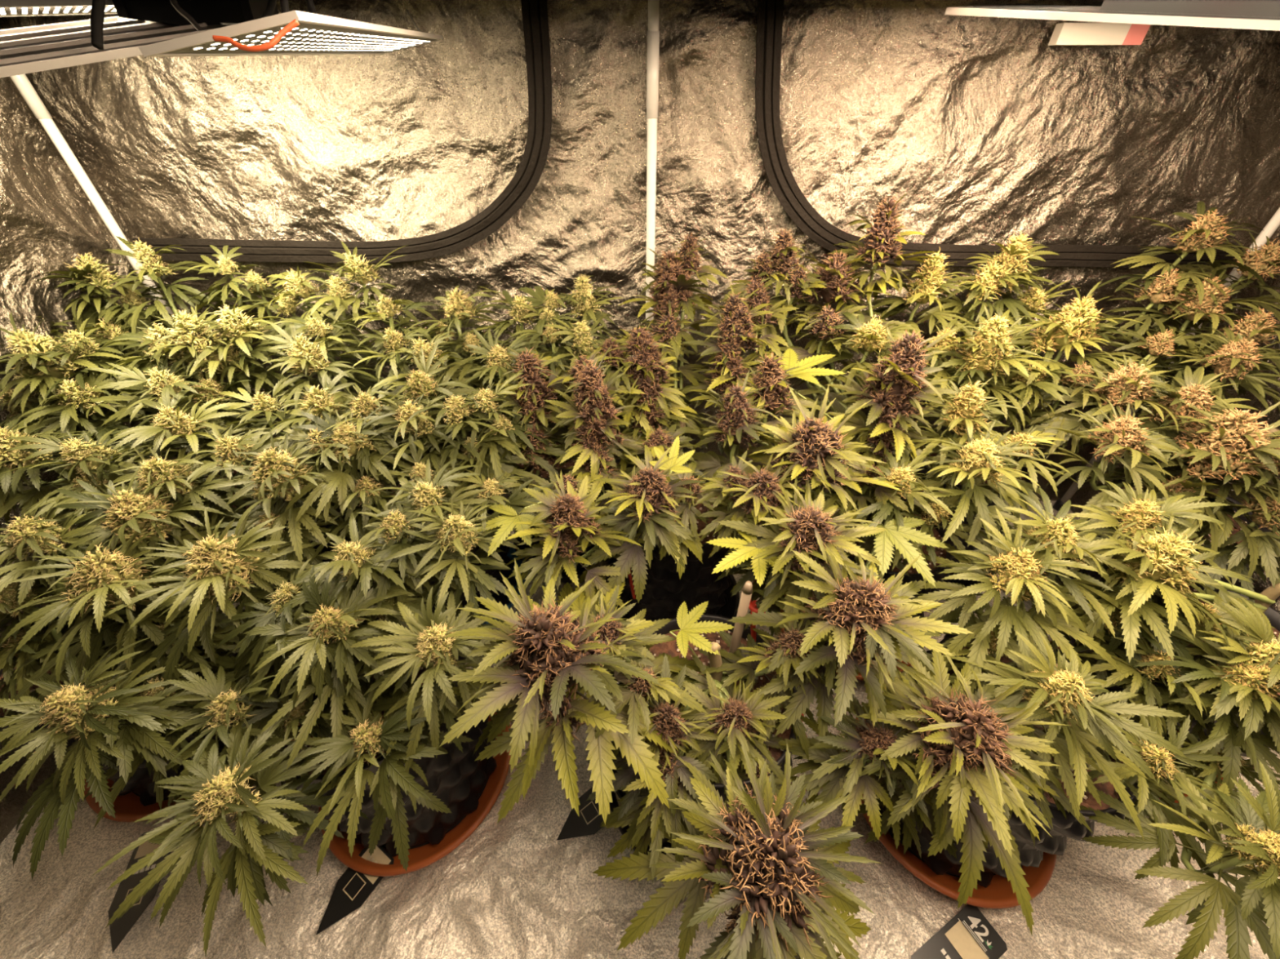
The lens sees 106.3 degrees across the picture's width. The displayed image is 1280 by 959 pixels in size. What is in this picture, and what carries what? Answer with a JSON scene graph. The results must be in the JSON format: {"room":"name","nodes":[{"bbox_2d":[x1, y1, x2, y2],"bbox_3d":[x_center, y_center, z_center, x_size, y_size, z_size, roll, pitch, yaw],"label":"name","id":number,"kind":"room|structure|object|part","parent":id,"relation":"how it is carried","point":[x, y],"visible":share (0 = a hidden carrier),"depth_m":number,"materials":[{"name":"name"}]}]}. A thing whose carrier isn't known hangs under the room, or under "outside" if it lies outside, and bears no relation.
{"room":"indoor grow tent","nodes":[
{"label":"indoor grow tent","id":0,"kind":"room"},
{"bbox_2d":[0,76,227,844],"bbox_3d":[-1.133,-0.281,0.419,0.024,2.000,1.325,0,40,0],"label":"wall","id":1,"kind":"structure","parent":0,"point":[47,219],"depth_m":0.90,"materials":[{"name":"silver metal"}]},
{"bbox_2d":[0,0,276,77],"bbox_3d":[-0.717,-0.556,0.588,0.407,0.125,0.408,19,43,22],"label":"lamp","id":2,"kind":"object","parent":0,"point":[37,48],"depth_m":0.56,"materials":[{"name":"silver metal"}]},
{"bbox_3d":[-0.564,-0.500,0.500,0.011,0.081,0.069,3,40,4],"label":"cord","id":3,"kind":"part","parent":2,"relation":"part of","materials":[{"name":"black plastic"}]},
{"bbox_3d":[-0.570,-0.591,0.598,0.017,0.075,0.086,-32,49,-33],"label":"cord","id":4,"kind":"part","parent":2,"relation":"part of","materials":[{"name":"black plastic"}]},
{"bbox_2d":[111,0,278,26],"bbox_3d":[-0.611,-0.659,0.662,0.186,0.085,0.064,0,40,0],"label":"power cable","id":5,"kind":"object","parent":2,"relation":"attached to","point":[211,12],"visible":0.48,"depth_m":0.65,"materials":[{"name":"black plastic"}]},
{"bbox_3d":[-0.737,-0.797,0.780,0.017,0.060,0.053,0,39,0],"label":"cord","id":6,"kind":"object","parent":5,"relation":"attached to","visible":0},
{"bbox_2d":[0,0,117,17],"bbox_3d":[-0.871,-0.659,0.672,0.298,0.034,0.212,-32,49,-32],"label":"lamp","id":7,"kind":"object","parent":6,"relation":"hanging from","point":[8,8],"visible":0.66,"depth_m":0.67,"materials":[{"name":"silver metal"}]},
{"bbox_3d":[-0.871,-0.659,0.672,0.290,0.003,0.204,-35,51,-29],"label":"plate","id":8,"kind":"part","parent":7,"relation":"part of","materials":[{"name":"white metal"}]},
{"bbox_3d":[-0.478,-0.621,0.619,0.016,0.064,0.060,16,42,19],"label":"cord","id":9,"kind":"part","parent":2,"relation":"part of","materials":[{"name":"black plastic"}]},
{"bbox_2d":[0,0,1279,500],"bbox_3d":[0.115,-0.691,0.917,2.520,2.000,0.035,0,40,0],"label":"wall","id":10,"kind":"structure","parent":0,"point":[989,129],"depth_m":0.95,"materials":[{"name":"silver metal"}]},
{"bbox_2d":[137,0,444,57],"bbox_3d":[-0.318,-0.493,0.506,0.120,0.092,0.618,-6,40,-7],"label":"lamp","id":11,"kind":"object","parent":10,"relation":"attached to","point":[315,33],"depth_m":0.37,"materials":[{"name":"grey metal"}]},
{"bbox_2d":[212,18,299,51],"bbox_3d":[-0.227,-0.263,0.284,0.051,0.015,0.010,-5,40,-6],"label":"tie","id":12,"kind":"object","parent":11,"relation":"attached to","point":[293,24],"visible":1,"depth_m":0.28,"materials":[{"name":"orange"}]},
{"bbox_3d":[-0.371,-0.504,0.500,0.010,0.048,0.042,-7,40,-8],"label":"cord","id":13,"kind":"part","parent":11,"relation":"part of","materials":[{"name":"black plastic"}]},
{"bbox_3d":[-0.307,-0.476,0.522,0.090,0.004,0.610,-13,43,0],"label":"plate","id":14,"kind":"part","parent":11,"relation":"part of","materials":[{"name":"white metal"}]},
{"bbox_3d":[-0.379,-0.554,0.550,0.010,0.054,0.050,-15,42,-18],"label":"cord","id":15,"kind":"part","parent":11,"relation":"part of","materials":[{"name":"black plastic"}]},
{"bbox_3d":[-0.327,-0.663,0.700,0.003,0.036,0.041,-32,49,-33],"label":"cord","id":16,"kind":"part","parent":11,"relation":"part of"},
{"bbox_2d":[132,0,551,262],"bbox_3d":[-0.619,-0.696,0.892,0.955,0.555,0.013,0,40,0],"label":"tent door zipper","id":17,"kind":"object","parent":10,"relation":"attached to","point":[535,12],"depth_m":1.02,"materials":[{"name":"black"}]},
{"bbox_2d":[755,0,1244,267],"bbox_3d":[0.748,-0.693,0.894,1.133,0.565,0.012,0,40,0],"label":"tent door zipper","id":18,"kind":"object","parent":10,"relation":"attached to","point":[781,180],"depth_m":1.01,"materials":[{"name":"black"}]},
{"bbox_2d":[1048,22,1151,45],"bbox_3d":[0.772,-0.749,0.808,0.144,0.027,0.020,0,40,0],"label":"sensor box","id":19,"kind":"object","parent":10,"relation":"attached to","point":[1064,33],"visible":0.89,"depth_m":0.80,"materials":[{"name":"beige plastic"}]},
{"bbox_2d":[0,500,1279,958],"bbox_3d":[0.115,0.568,0.925,2.520,0.047,1.625,0,40,0],"label":"floor","id":20,"kind":"structure","parent":0,"point":[511,890],"depth_m":0.78,"materials":[{"name":"grey fabric"}]},
{"bbox_2d":[9,74,240,433],"bbox_3d":[-1.116,-0.673,0.903,0.032,1.990,0.032,0,40,0],"label":"tent pole","id":21,"kind":"object","parent":20,"relation":"on","point":[21,82],"visible":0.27,"depth_m":0.94,"materials":[{"name":"white metal"}]},
{"bbox_2d":[84,778,185,822],"bbox_3d":[-0.900,0.508,0.989,0.344,0.055,0.344,0,40,0],"label":"saucer","id":22,"kind":"object","parent":20,"relation":"on","point":[128,808],"visible":0.03,"depth_m":0.88,"materials":[{"name":"ceramic"}]},
{"bbox_2d":[0,617,262,806],"bbox_3d":[-0.900,0.388,0.890,0.286,0.334,0.286,6,40,7],"label":"soil","id":23,"kind":"object","parent":22,"relation":"on","point":[140,784],"visible":0.06,"depth_m":0.84,"materials":[{"name":"black soil"}]},
{"bbox_2d":[0,465,374,956],"bbox_3d":[-0.637,0.237,0.653,0.736,0.358,0.435,18,43,20],"label":"plant","id":24,"kind":"object","parent":23,"relation":"in","point":[134,677],"visible":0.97,"depth_m":0.61,"materials":[{"name":"green plant"}]},
{"bbox_3d":[-0.898,0.228,0.760,0.027,0.164,0.025,0,40,0],"label":"stem","id":25,"kind":"part","parent":24,"relation":"part of","materials":[{"name":"green plant"}]},
{"bbox_2d":[110,823,180,953],"bbox_3d":[-0.827,0.673,0.795,0.062,0.002,0.166,-11,41,-13],"label":"plant tag","id":26,"kind":"object","parent":20,"relation":"on","point":[122,927],"visible":0.56,"depth_m":0.78,"materials":[{"name":"black plastic"}]},
{"bbox_2d":[128,865,156,907],"bbox_3d":[-0.827,0.673,0.793,0.042,0.001,0.059,0,40,0],"label":"print","id":27,"kind":"object","parent":26,"relation":"on","point":[134,880],"depth_m":0.79,"materials":[{"name":"white"}]},
{"bbox_3d":[-0.845,0.635,0.840,0.048,0.001,0.036,-11,41,-13],"label":"cream panel","id":28,"kind":"part","parent":26,"relation":"part of","materials":[{"name":"beige plastic"}]},
{"bbox_2d":[240,584,308,613],"bbox_3d":[-0.880,0.241,1.313,0.344,0.055,0.344,0,40,0],"label":"saucer","id":29,"kind":"object","parent":20,"relation":"on","point":[255,610],"visible":0.02,"depth_m":1.21,"materials":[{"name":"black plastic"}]},
{"bbox_2d":[196,450,346,604],"bbox_3d":[-0.880,0.120,1.214,0.286,0.334,0.286,1,40,1],"label":"soil","id":30,"kind":"object","parent":29,"relation":"on","point":[325,548],"visible":0.02,"depth_m":1.16,"materials":[{"name":"black soil"}]},
{"bbox_2d":[0,235,312,564],"bbox_3d":[-0.898,-0.128,0.920,0.536,0.510,0.751,-16,42,-18],"label":"plant","id":31,"kind":"object","parent":30,"relation":"in","point":[65,422],"visible":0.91,"depth_m":0.85,"materials":[{"name":"green plant"}]},
{"bbox_2d":[318,710,511,876],"bbox_3d":[-0.420,0.556,0.931,0.344,0.055,0.344,0,40,0],"label":"plant pot","id":32,"kind":"object","parent":20,"relation":"on","point":[423,856],"visible":0.25,"depth_m":0.84,"materials":[{"name":"ceramic"}]},
{"bbox_2d":[310,843,390,933],"bbox_3d":[-0.471,0.656,0.773,0.062,0.011,0.125,21,44,24],"label":"plant tag","id":33,"kind":"object","parent":32,"relation":"on","point":[348,885],"visible":0.97,"depth_m":0.78,"materials":[{"name":"black plastic"}]},
{"bbox_2d":[337,851,376,897],"bbox_3d":[-0.461,0.644,0.784,0.051,0.005,0.060,0,40,0],"label":"print","id":34,"kind":"object","parent":33,"relation":"on","point":[353,882],"depth_m":0.78,"materials":[{"name":"white"}]},
{"bbox_3d":[-0.450,0.631,0.797,0.048,0.001,0.036,21,48,24],"label":"cream panel","id":35,"kind":"part","parent":33,"relation":"part of","materials":[{"name":"beige plastic"}]},
{"bbox_2d":[270,641,497,857],"bbox_3d":[-0.420,0.435,0.832,0.286,0.334,0.286,27,46,28],"label":"soil","id":36,"kind":"object","parent":32,"relation":"on","point":[459,780],"visible":0.15,"depth_m":0.79,"materials":[{"name":"black soil"}]},
{"bbox_2d":[204,490,505,876],"bbox_3d":[-0.372,0.243,0.663,0.431,0.294,0.416,30,48,31],"label":"plant","id":37,"kind":"object","parent":36,"relation":"in","point":[355,628],"visible":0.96,"depth_m":0.61,"materials":[{"name":"green plant"}]},
{"bbox_2d":[480,541,526,625],"bbox_3d":[-0.470,0.279,1.267,0.344,0.055,0.344,0,40,0],"label":"saucer","id":38,"kind":"object","parent":20,"relation":"on","point":[512,550],"visible":0.03,"depth_m":1.30,"materials":[{"name":"plastic"}]},
{"bbox_2d":[373,458,516,618],"bbox_3d":[-0.470,0.159,1.167,0.286,0.334,0.286,-6,40,-8],"label":"soil","id":39,"kind":"object","parent":38,"relation":"on","point":[501,597],"visible":0.07,"depth_m":1.17,"materials":[{"name":"black soil"}]},
{"bbox_2d":[200,318,577,626],"bbox_3d":[-0.450,0.013,0.827,0.675,0.410,0.485,11,41,13],"label":"plant","id":40,"kind":"object","parent":39,"relation":"in","point":[325,442],"visible":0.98,"depth_m":0.77,"materials":[{"name":"green plant"}]},
{"bbox_2d":[513,530,614,582],"bbox_3d":[-0.190,0.168,1.402,0.344,0.055,0.344,0,40,0],"label":"saucer","id":41,"kind":"object","parent":20,"relation":"on","point":[566,579],"visible":0.03,"depth_m":1.32,"materials":[{"name":"black plastic"}]},
{"bbox_2d":[512,435,620,574],"bbox_3d":[-0.190,0.047,1.302,0.286,0.334,0.286,17,42,20],"label":"soil","id":42,"kind":"object","parent":41,"relation":"on","point":[580,569],"visible":0.04,"depth_m":1.24,"materials":[{"name":"black soil"}]},
{"bbox_2d":[204,241,628,451],"bbox_3d":[-0.456,-0.198,1.019,0.962,0.492,0.391,6,40,7],"label":"plant","id":43,"kind":"object","parent":42,"relation":"in","point":[553,329],"visible":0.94,"depth_m":0.93,"materials":[{"name":"green plant"}]},
{"bbox_2d":[645,0,659,335],"bbox_3d":[0.023,-0.678,0.908,0.032,1.990,0.032,0,40,0],"label":"tent pole","id":44,"kind":"object","parent":20,"relation":"on","point":[653,33],"visible":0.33,"depth_m":0.91,"materials":[{"name":"white metal"}]},
{"bbox_2d":[609,738,728,884],"bbox_3d":[0.105,0.562,0.924,0.344,0.055,0.344,0,40,0],"label":"saucer","id":45,"kind":"object","parent":20,"relation":"on","point":[613,805],"visible":0.03,"depth_m":0.85,"materials":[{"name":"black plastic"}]},
{"bbox_2d":[556,786,622,839],"bbox_3d":[-0.094,0.599,0.861,0.127,0.011,0.064,-25,45,-27],"label":"plant tag","id":46,"kind":"object","parent":45,"relation":"on","point":[589,820],"visible":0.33,"depth_m":0.85,"materials":[{"name":"black plastic"}]},
{"bbox_2d":[579,800,599,823],"bbox_3d":[-0.079,0.590,0.868,0.059,0.004,0.053,0,40,0],"label":"print","id":47,"kind":"object","parent":46,"relation":"on","point":[588,811],"depth_m":0.86,"materials":[{"name":"white"}]},
{"bbox_3d":[-0.060,0.581,0.877,0.036,0.001,0.050,-28,46,-24],"label":"cream panel","id":48,"kind":"part","parent":46,"relation":"part of","materials":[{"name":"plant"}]},
{"bbox_2d":[619,613,799,857],"bbox_3d":[0.105,0.442,0.824,0.286,0.334,0.286,-25,45,-27],"label":"soil","id":49,"kind":"object","parent":45,"relation":"on","point":[670,647],"visible":0.12,"depth_m":0.79,"materials":[{"name":"black soil"}]},
{"bbox_2d":[439,557,883,958],"bbox_3d":[0.011,0.324,0.587,0.563,0.374,0.460,8,40,10],"label":"plant","id":50,"kind":"object","parent":49,"relation":"in","point":[782,879],"visible":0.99,"depth_m":0.55,"materials":[{"name":"green plant"}]},
{"bbox_3d":[0.107,0.284,0.697,0.027,0.157,0.025,0,40,0],"label":"stem","id":51,"kind":"part","parent":50,"relation":"part of","materials":[{"name":"green plant"}]},
{"bbox_2d":[728,581,752,653],"bbox_3d":[0.144,0.267,0.742,0.015,0.335,0.014,0,40,0],"label":"support stake","id":52,"kind":"object","parent":49,"relation":"in","point":[747,589],"visible":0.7,"depth_m":0.67,"materials":[{"name":"brown wood"}]},
{"bbox_2d":[750,600,756,642],"bbox_3d":[0.175,0.282,0.785,0.022,0.182,0.071,15,42,17],"label":"tie","id":53,"kind":"object","parent":49,"relation":"in","point":[753,634],"visible":0.31,"depth_m":0.75,"materials":[{"name":"red"}]},
{"bbox_2d":[604,564,739,620],"bbox_3d":[0.080,0.302,1.240,0.344,0.055,0.344,0,40,0],"label":"saucer","id":54,"kind":"object","parent":20,"relation":"on","point":[729,610],"visible":0.12,"depth_m":1.22,"materials":[{"name":"black plastic"}]},
{"bbox_2d":[613,470,731,622],"bbox_3d":[0.080,0.181,1.141,0.286,0.334,0.286,28,47,30],"label":"soil","id":55,"kind":"object","parent":54,"relation":"on","point":[664,592],"visible":0.19,"depth_m":1.02,"materials":[{"name":"black soil"}]},
{"bbox_2d":[475,228,730,608],"bbox_3d":[-0.049,-0.107,0.882,0.492,0.525,0.718,0,40,0],"label":"plant","id":56,"kind":"object","parent":55,"relation":"in","point":[655,479],"visible":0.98,"depth_m":0.80,"materials":[{"name":"green plant"}]},
{"bbox_3d":[0.082,-0.013,0.983,0.027,0.252,0.025,0,40,0],"label":"stem","id":57,"kind":"part","parent":56,"relation":"part of","materials":[{"name":"plant"}]},
{"bbox_2d":[627,566,635,599],"bbox_3d":[-0.019,0.214,1.020,0.012,0.075,0.050,-10,41,-12],"label":"tie","id":58,"kind":"object","parent":55,"relation":"hanging from","point":[632,587],"visible":0.55,"depth_m":1.01,"materials":[{"name":"red plastic"}]},
{"bbox_2d":[776,577,911,680],"bbox_3d":[0.500,0.343,1.190,0.344,0.055,0.344,0,40,0],"label":"saucer","id":59,"kind":"object","parent":20,"relation":"on","point":[859,677],"visible":0.04,"depth_m":1.07,"materials":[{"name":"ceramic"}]},
{"bbox_2d":[783,489,956,651],"bbox_3d":[0.500,0.222,1.090,0.286,0.334,0.286,11,41,13],"label":"soil","id":60,"kind":"object","parent":59,"relation":"on","point":[939,534],"visible":0.06,"depth_m":0.93,"materials":[{"name":"black soil"}]},
{"bbox_2d":[678,192,973,742],"bbox_3d":[0.313,-0.084,0.801,0.523,0.594,0.882,2,40,2],"label":"plant","id":61,"kind":"object","parent":60,"relation":"in","point":[791,537],"visible":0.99,"depth_m":0.75,"materials":[{"name":"green plant"}]},
{"bbox_2d":[748,580,765,613],"bbox_3d":[0.184,0.170,0.762,0.030,0.040,0.089,3,40,4],"label":"tie","id":62,"kind":"object","parent":61,"relation":"attached to","point":[752,607],"visible":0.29,"depth_m":0.74,"materials":[{"name":"red plastic"}]},
{"bbox_3d":[0.502,0.029,0.933,0.027,0.252,0.025,0,40,0],"label":"stem","id":63,"kind":"part","parent":61,"relation":"part of","materials":[{"name":"plant"}]},
{"bbox_2d":[845,717,1056,909],"bbox_3d":[0.562,0.582,0.900,0.344,0.055,0.344,0,40,0],"label":"plant pot","id":64,"kind":"object","parent":20,"relation":"on","point":[999,894],"visible":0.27,"depth_m":0.79,"materials":[{"name":"ceramic"}]},
{"bbox_2d":[869,634,1142,888],"bbox_3d":[0.562,0.461,0.801,0.286,0.334,0.286,-16,42,-19],"label":"soil","id":65,"kind":"object","parent":64,"relation":"on","point":[940,864],"visible":0.11,"depth_m":0.68,"materials":[{"name":"black soil"}]},
{"bbox_2d":[778,649,1093,937],"bbox_3d":[0.383,0.346,0.602,0.399,0.275,0.321,0,40,0],"label":"plant","id":66,"kind":"object","parent":65,"relation":"in","point":[965,745],"visible":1,"depth_m":0.56,"materials":[{"name":"green plant"}]},
{"bbox_2d":[908,904,1004,958],"bbox_3d":[0.464,0.737,0.729,0.199,0.002,0.062,-18,43,-20],"label":"plant tag","id":67,"kind":"object","parent":20,"relation":"on","point":[966,935],"visible":0.99,"depth_m":0.75,"materials":[{"name":"black plastic"}]},
{"bbox_2d":[938,920,983,958],"bbox_3d":[0.474,0.730,0.736,0.112,0.001,0.083,0,40,0],"label":"print","id":68,"kind":"object","parent":67,"relation":"on","point":[957,939],"depth_m":0.75,"materials":[{"name":"white plastic"}]},
{"bbox_3d":[0.501,0.724,0.743,0.036,0.001,0.048,-18,43,-20],"label":"cream panel","id":69,"kind":"part","parent":67,"relation":"part of","materials":[{"name":"beige plastic"}]},
{"bbox_2d":[935,572,992,591],"bbox_3d":[0.800,0.197,1.367,0.344,0.055,0.344,0,40,0],"label":"saucer","id":70,"kind":"object","parent":20,"relation":"on","point":[973,582],"visible":0.02,"depth_m":1.26,"materials":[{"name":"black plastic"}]},
{"bbox_2d":[909,427,1034,589],"bbox_3d":[0.800,0.076,1.268,0.286,0.334,0.286,-6,40,-7],"label":"soil","id":71,"kind":"object","parent":70,"relation":"on","point":[924,471],"visible":0.06,"depth_m":1.15,"materials":[{"name":"black soil"}]},
{"bbox_2d":[806,228,1147,589],"bbox_3d":[0.637,-0.125,0.907,0.646,0.522,0.670,0,40,0],"label":"plant","id":72,"kind":"object","parent":71,"relation":"in","point":[979,453],"visible":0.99,"depth_m":0.87,"materials":[{"name":"green plant"}]},
{"bbox_2d":[1048,640,1223,803],"bbox_3d":[0.970,0.502,0.997,0.344,0.055,0.344,0,40,0],"label":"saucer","id":73,"kind":"object","parent":20,"relation":"on","point":[1184,794],"visible":0.02,"depth_m":0.90,"materials":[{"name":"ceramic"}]},
{"bbox_2d":[1053,578,1279,792],"bbox_3d":[0.970,0.381,0.897,0.286,0.334,0.286,-9,40,-11],"label":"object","id":74,"kind":"object","parent":73,"relation":"on","point":[1273,615],"visible":0.02,"depth_m":0.83,"materials":[{"name":"black plastic"}]},
{"bbox_2d":[903,480,1279,958],"bbox_3d":[0.643,0.238,0.668,0.518,0.341,0.605,24,45,27],"label":"plant","id":75,"kind":"object","parent":74,"relation":"in","point":[1231,671],"visible":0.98,"depth_m":0.61,"materials":[{"name":"green plant"}]},
{"bbox_3d":[0.972,0.218,0.765,0.027,0.172,0.025,0,40,0],"label":"stem","id":76,"kind":"part","parent":75,"relation":"part of","materials":[{"name":"green plant"}]},
{"bbox_2d":[1052,207,1279,511],"bbox_3d":[1.338,-0.673,0.903,0.032,1.990,0.032,0,40,0],"label":"tent pole","id":77,"kind":"object","parent":20,"relation":"on","point":[1273,224],"visible":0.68,"depth_m":1.08,"materials":[{"name":"white metal"}]},
{"bbox_3d":[1.170,0.318,1.221,0.344,0.055,0.344,0,39,0],"label":"saucer","id":78,"kind":"object","parent":20,"relation":"on","visible":0},
{"bbox_2d":[1040,475,1279,626],"bbox_3d":[1.170,0.197,1.121,0.286,0.334,0.286,31,49,32],"label":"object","id":79,"kind":"object","parent":78,"relation":"on","point":[1095,575],"visible":0.02,"depth_m":1.03,"materials":[{"name":"black plastic"}]},
{"bbox_2d":[1007,201,1279,604],"bbox_3d":[0.990,-0.160,0.916,0.496,0.564,0.777,19,43,21],"label":"plant","id":80,"kind":"object","parent":79,"relation":"in","point":[1223,446],"visible":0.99,"depth_m":0.83,"materials":[{"name":"green plant"}]},
{"bbox_3d":[1.172,0.003,0.964,0.027,0.252,0.025,0,40,0],"label":"stem","id":81,"kind":"part","parent":80,"relation":"part of","materials":[{"name":"green plant"}]},
{"bbox_2d":[1069,225,1279,612],"bbox_3d":[1.362,-0.281,0.419,0.027,2.000,1.325,0,40,0],"label":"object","id":82,"kind":"structure","parent":0,"point":[1081,497],"depth_m":1.07,"materials":[{"name":"silver"}]},
{"label":"lamp","id":83,"kind":"object","parent":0,"visible":0},
{"bbox_2d":[944,0,1279,31],"bbox_3d":[0.606,-0.554,0.554,0.172,0.087,0.421,-28,47,-29],"label":"lamp","id":84,"kind":"object","parent":83,"relation":"attached to","point":[1260,15],"visible":1,"depth_m":0.52,"materials":[{"name":"silver metal"}]}
]}

